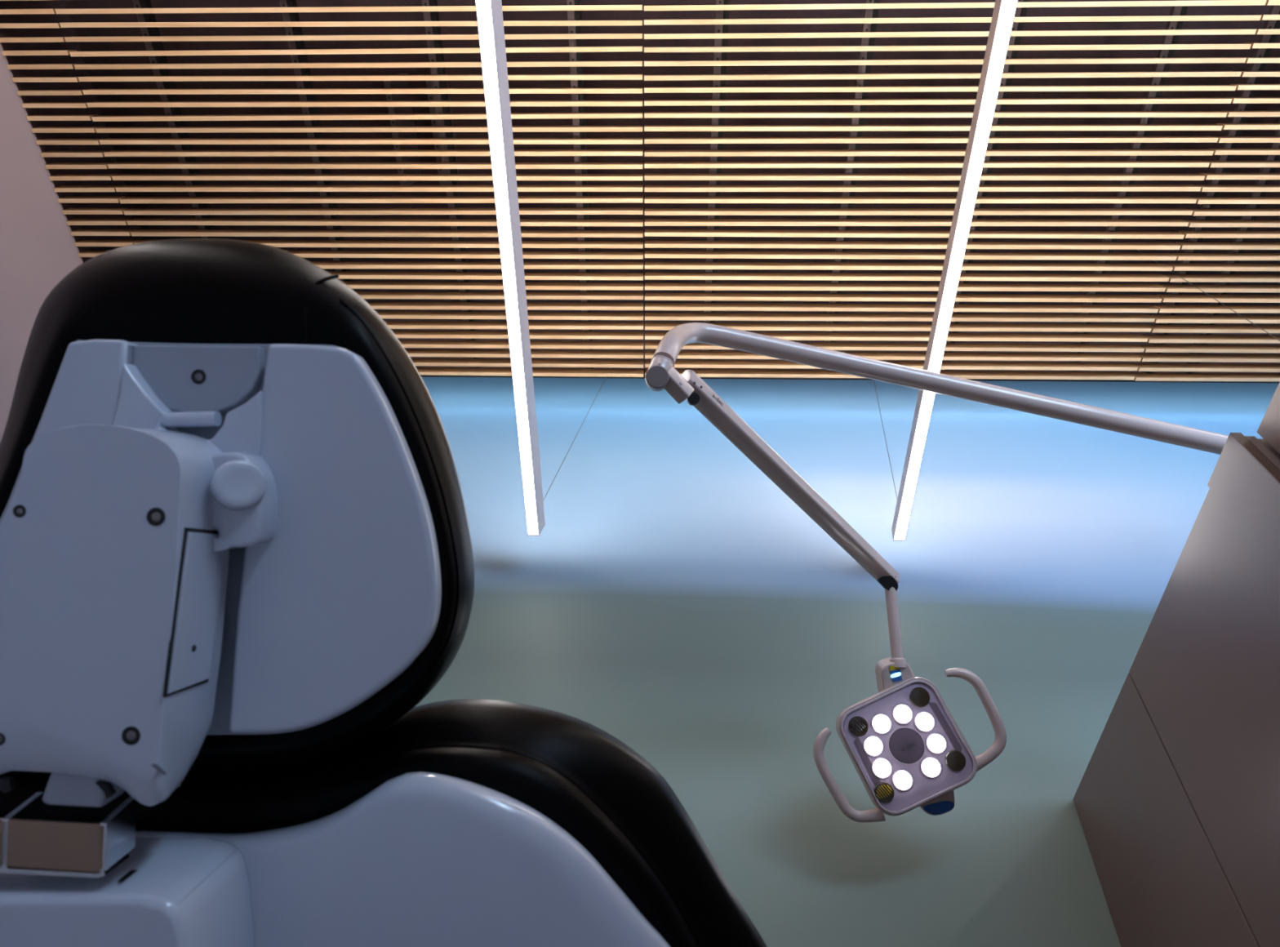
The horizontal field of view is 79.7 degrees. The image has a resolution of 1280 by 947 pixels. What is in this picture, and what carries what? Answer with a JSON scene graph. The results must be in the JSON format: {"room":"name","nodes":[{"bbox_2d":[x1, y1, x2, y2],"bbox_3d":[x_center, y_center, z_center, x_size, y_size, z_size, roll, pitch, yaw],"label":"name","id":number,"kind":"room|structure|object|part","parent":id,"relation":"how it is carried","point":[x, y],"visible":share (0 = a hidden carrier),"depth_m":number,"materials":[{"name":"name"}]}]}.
{"room":"dental clinic","nodes":[
{"label":"dental clinic","id":0,"kind":"room"},
{"bbox_2d":[0,42,83,443],"bbox_3d":[-2.513,-1.160,1.099,0.125,3.515,4.500,1,-59,2],"label":"wall","id":1,"kind":"structure","parent":0,"point":[37,248],"depth_m":2.97,"materials":[{"name":"paint"}]},
{"bbox_2d":[0,0,140,257],"bbox_3d":[-2.261,-1.244,3.100,0.252,0.055,1.789,1,-59,2],"label":"ceiling panel","id":2,"kind":"object","parent":1,"relation":"attached to","point":[84,211],"visible":0.55,"depth_m":3.04,"materials":[{"name":"brown wood"}]},
{"bbox_2d":[0,0,143,262],"bbox_3d":[-2.451,-2.169,2.795,0.125,0.435,4.500,1,-59,2],"label":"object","id":3,"kind":"structure","parent":1,"relation":"attached to","point":[60,4],"depth_m":3.17,"materials":[{"name":"paint"}]},
{"bbox_2d":[420,368,1279,382],"bbox_3d":[0.862,-0.455,3.544,6.480,0.040,0.028,1,-59,2],"label":"trim","id":4,"kind":"structure","parent":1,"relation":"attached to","point":[779,378],"depth_m":3.53,"materials":[{"name":"black"}]},
{"bbox_2d":[64,0,1279,382],"bbox_3d":[0.903,-2.269,2.924,6.820,0.100,4.500,1,-59,2],"label":"ceiling","id":5,"kind":"structure","parent":0,"point":[614,15],"depth_m":3.32,"materials":[{"name":"paint"}]},
{"bbox_2d":[383,73,422,185],"bbox_3d":[-1.006,-1.462,3.271,0.024,0.250,0.420,1,-59,2],"label":"strap","id":6,"kind":"object","parent":5,"relation":"hanging from","point":[388,84],"visible":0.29,"depth_m":3.23,"materials":[{"name":"metal"}]},
{"bbox_2d":[54,0,644,377],"bbox_3d":[-1.058,-1.244,3.085,2.141,0.104,1.796,1,-59,2],"label":"ceiling panel","id":7,"kind":"object","parent":6,"relation":"hanging from","point":[144,10],"visible":0.83,"depth_m":3.08,"materials":[{"name":"brown wood"}]},
{"bbox_3d":[-1.858,-1.264,3.128,0.026,0.018,1.796,1,-59,2],"label":"mounting rail","id":8,"kind":"part","parent":7,"relation":"part of","materials":[{"name":"metal"}]},
{"bbox_3d":[-1.308,-1.258,3.112,0.026,0.018,1.796,1,-59,2],"label":"mounting rail","id":9,"kind":"part","parent":7,"relation":"part of","materials":[{"name":"metal"}]},
{"bbox_3d":[-0.781,-1.252,3.096,0.026,0.018,1.796,1,-59,2],"label":"mounting rail","id":10,"kind":"part","parent":7,"relation":"part of","materials":[{"name":"metal"}]},
{"bbox_3d":[-0.249,-1.247,3.080,0.026,0.018,1.796,1,-59,2],"label":"mounting rail","id":11,"kind":"part","parent":7,"relation":"part of","materials":[{"name":"metal"}]},
{"bbox_2d":[426,73,458,185],"bbox_3d":[-0.837,-1.460,3.266,0.024,0.250,0.420,1,-59,2],"label":"strap","id":12,"kind":"object","parent":5,"relation":"hanging from","point":[428,82],"visible":0.14,"depth_m":3.16,"materials":[{"name":"metal"}]},
{"bbox_2d":[475,0,616,535],"bbox_3d":[-0.230,-1.865,2.187,0.230,1.650,3.827,1,-59,2],"label":"strip light","id":13,"kind":"object","parent":5,"relation":"hanging from","point":[489,12],"visible":0.86,"depth_m":2.00,"materials":[{"name":"grey plastic"}]},
{"bbox_2d":[475,0,537,534],"bbox_3d":[-0.353,-1.448,1.483,0.032,0.006,3.819,1,-59,2],"label":"diffuser","id":14,"kind":"object","parent":13,"relation":"attached to","point":[485,9],"depth_m":1.99,"materials":[{"name":"white plastic"}]},
{"bbox_2d":[873,379,935,540],"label":"strip light","id":15,"kind":"object","parent":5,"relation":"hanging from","point":[925,401],"depth_m":2.29,"materials":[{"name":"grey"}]},
{"bbox_2d":[644,0,1266,379],"bbox_3d":[1.101,-1.220,3.020,2.166,0.104,1.796,1,-59,2],"label":"ceiling panel","id":16,"kind":"object","parent":5,"relation":"attached to","point":[1176,18],"visible":0.95,"depth_m":3.06,"materials":[{"name":"brown wood"}]},
{"bbox_3d":[0.293,-1.241,3.064,0.026,0.018,1.796,1,-59,2],"label":"mounting rail","id":17,"kind":"part","parent":16,"relation":"part of","materials":[{"name":"metal"}]},
{"bbox_3d":[0.833,-1.235,3.048,0.026,0.018,1.796,1,-59,2],"label":"mounting rail","id":18,"kind":"part","parent":16,"relation":"part of","materials":[{"name":"metal"}]},
{"bbox_3d":[1.361,-1.229,3.032,0.026,0.018,1.796,1,-59,2],"label":"mounting rail","id":19,"kind":"part","parent":16,"relation":"part of","materials":[{"name":"metal"}]},
{"bbox_3d":[1.927,-1.223,3.015,0.026,0.018,1.796,1,-59,2],"label":"mounting rail","id":20,"kind":"part","parent":16,"relation":"part of","materials":[{"name":"metal"}]},
{"bbox_2d":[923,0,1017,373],"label":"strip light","id":21,"kind":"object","parent":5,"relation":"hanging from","point":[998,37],"depth_m":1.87,"materials":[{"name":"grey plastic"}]},
{"bbox_2d":[1137,249,1279,341],"bbox_3d":[2.114,-2.043,1.996,0.278,1.651,3.353,1,-59,2],"label":"strip light","id":22,"kind":"object","parent":5,"relation":"hanging from","point":[1138,250],"visible":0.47,"depth_m":2.78,"materials":[{"name":"grey metal"}]},
{"bbox_3d":[0.776,-0.199,-0.554,6.820,0.100,4.500,1,-59,2],"label":"floor","id":23,"kind":"structure","parent":0,"visible":0},
{"bbox_2d":[0,238,766,946],"bbox_3d":[-0.338,0.595,0.484,0.927,0.796,1.286,1,-59,2],"label":"dental chair","id":24,"kind":"object","parent":23,"relation":"on","point":[237,566],"visible":1,"depth_m":0.41,"materials":[{"name":"black plastic"}]},
{"bbox_3d":[-0.275,0.154,0.381,0.031,0.022,0.023,1,-59,2],"label":"hinge arm","id":25,"kind":"part","parent":24,"relation":"part of","materials":[{"name":"grey plastic"}]},
{"bbox_3d":[-0.222,0.069,0.384,0.003,0.069,0.081,4,-59,-1],"label":"access panel","id":26,"kind":"part","parent":24,"relation":"part of","materials":[{"name":"white plastic"}]},
{"bbox_3d":[-0.243,-0.051,0.423,0.071,0.026,0.036,1,-59,2],"label":"mounting plate","id":27,"kind":"part","parent":24,"relation":"part of","materials":[{"name":"grey plastic"}]},
{"bbox_2d":[0,238,474,771],"bbox_3d":[-0.275,0.026,0.479,0.352,0.218,0.303,1,-59,2],"label":"cushion","id":28,"kind":"object","parent":24,"relation":"on","point":[222,444],"depth_m":0.41,"materials":[{"name":"black plastic"}]},
{"bbox_3d":[-0.205,0.006,0.391,0.021,0.024,0.025,-37,-67,21],"label":"thumb knob","id":29,"kind":"part","parent":24,"relation":"part of","materials":[{"name":"white plastic"}]},
{"bbox_2d":[0,698,766,946],"bbox_3d":[-0.335,0.369,0.510,0.927,0.248,0.411,1,-59,2],"label":"backrest cushion","id":30,"kind":"object","parent":24,"relation":"on","point":[465,822],"depth_m":0.43,"materials":[{"name":"black plastic"}]},
{"bbox_2d":[644,322,1228,822],"bbox_3d":[0.618,0.593,1.043,1.418,1.824,0.847,10,-59,-4],"label":"lamp","id":31,"kind":"object","parent":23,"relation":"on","point":[904,743],"visible":0.99,"depth_m":1.58,"materials":[{"name":"grey metal"}]},
{"bbox_3d":[0.324,0.034,1.576,0.048,0.134,0.725,-38,-67,22],"label":"arm","id":32,"kind":"part","parent":31,"relation":"part of","materials":[{"name":"grey metal"}]},
{"bbox_3d":[0.434,0.648,1.628,0.171,0.145,0.071,40,-66,-20],"label":"handle","id":33,"kind":"part","parent":31,"relation":"part of","materials":[{"name":"grey plastic"}]},
{"bbox_3d":[0.560,0.327,1.694,0.028,0.154,0.138,1,-59,2],"label":"drop rod","id":34,"kind":"part","parent":31,"relation":"part of","materials":[{"name":"grey metal"}]},
{"bbox_3d":[0.700,-0.142,1.527,1.371,0.236,0.059,10,-59,-4],"label":"horizontal arm","id":35,"kind":"part","parent":31,"relation":"part of","materials":[{"name":"grey metal"}]},
{"bbox_3d":[0.714,0.518,1.615,0.097,0.163,0.157,-8,-60,7],"label":"handle","id":36,"kind":"part","parent":31,"relation":"part of","materials":[{"name":"grey plastic"}]},
{"bbox_2d":[1073,432,1279,946],"bbox_3d":[0.980,0.733,0.923,0.475,1.499,0.978,1,-59,2],"label":"cabinet","id":37,"kind":"object","parent":23,"relation":"on","point":[1176,799],"visible":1,"depth_m":1.31,"materials":[{"name":"brown"}]},
{"bbox_3d":[0.881,0.975,1.070,0.261,1.498,0.412,1,-59,2],"label":"door","id":38,"kind":"part","parent":37,"relation":"part of","materials":[{"name":"beige laminate"}]},
{"bbox_3d":[0.879,0.600,0.847,0.261,1.498,0.456,1,-59,2],"label":"door","id":39,"kind":"part","parent":37,"relation":"part of","materials":[{"name":"beige laminate"}]},
{"bbox_3d":[0.896,0.320,0.677,0.264,1.493,0.008,1,-59,2],"label":"panel","id":40,"kind":"part","parent":37,"relation":"part of","materials":[{"name":"beige laminate"}]},
{"bbox_2d":[1256,382,1279,453],"bbox_3d":[0.993,-0.641,0.106,0.430,1.500,2.218,1,-59,2],"label":"partition panel","id":41,"kind":"object","parent":23,"relation":"on","point":[1268,429],"visible":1,"depth_m":1.27,"materials":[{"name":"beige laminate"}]},
{"bbox_3d":[4.098,-1.198,1.087,0.100,3.950,4.500,1,-59,2],"label":"wall","id":42,"kind":"structure","parent":0,"visible":0},
{"bbox_2d":[1130,0,1279,381],"bbox_3d":[3.144,-1.197,2.959,1.908,0.104,1.796,1,-59,2],"label":"ceiling panel","id":43,"kind":"object","parent":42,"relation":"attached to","point":[1270,29],"visible":0.99,"depth_m":3.15,"materials":[{"name":"brown wood"}]},
{"bbox_3d":[2.454,-1.217,2.999,0.026,0.018,1.796,1,-59,2],"label":"mounting rail","id":44,"kind":"part","parent":43,"relation":"part of","materials":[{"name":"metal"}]},
{"bbox_3d":[0.814,0.575,2.263,6.495,3.950,0.088,1,-59,2],"label":"wall","id":45,"kind":"structure","parent":0,"visible":0},
{"bbox_2d":[414,377,1279,946],"bbox_3d":[0.814,0.533,2.235,6.495,3.946,0.011,1,-59,2],"label":"wall mural","id":46,"kind":"object","parent":45,"relation":"attached to","point":[671,600],"visible":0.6,"depth_m":2.43}
]}

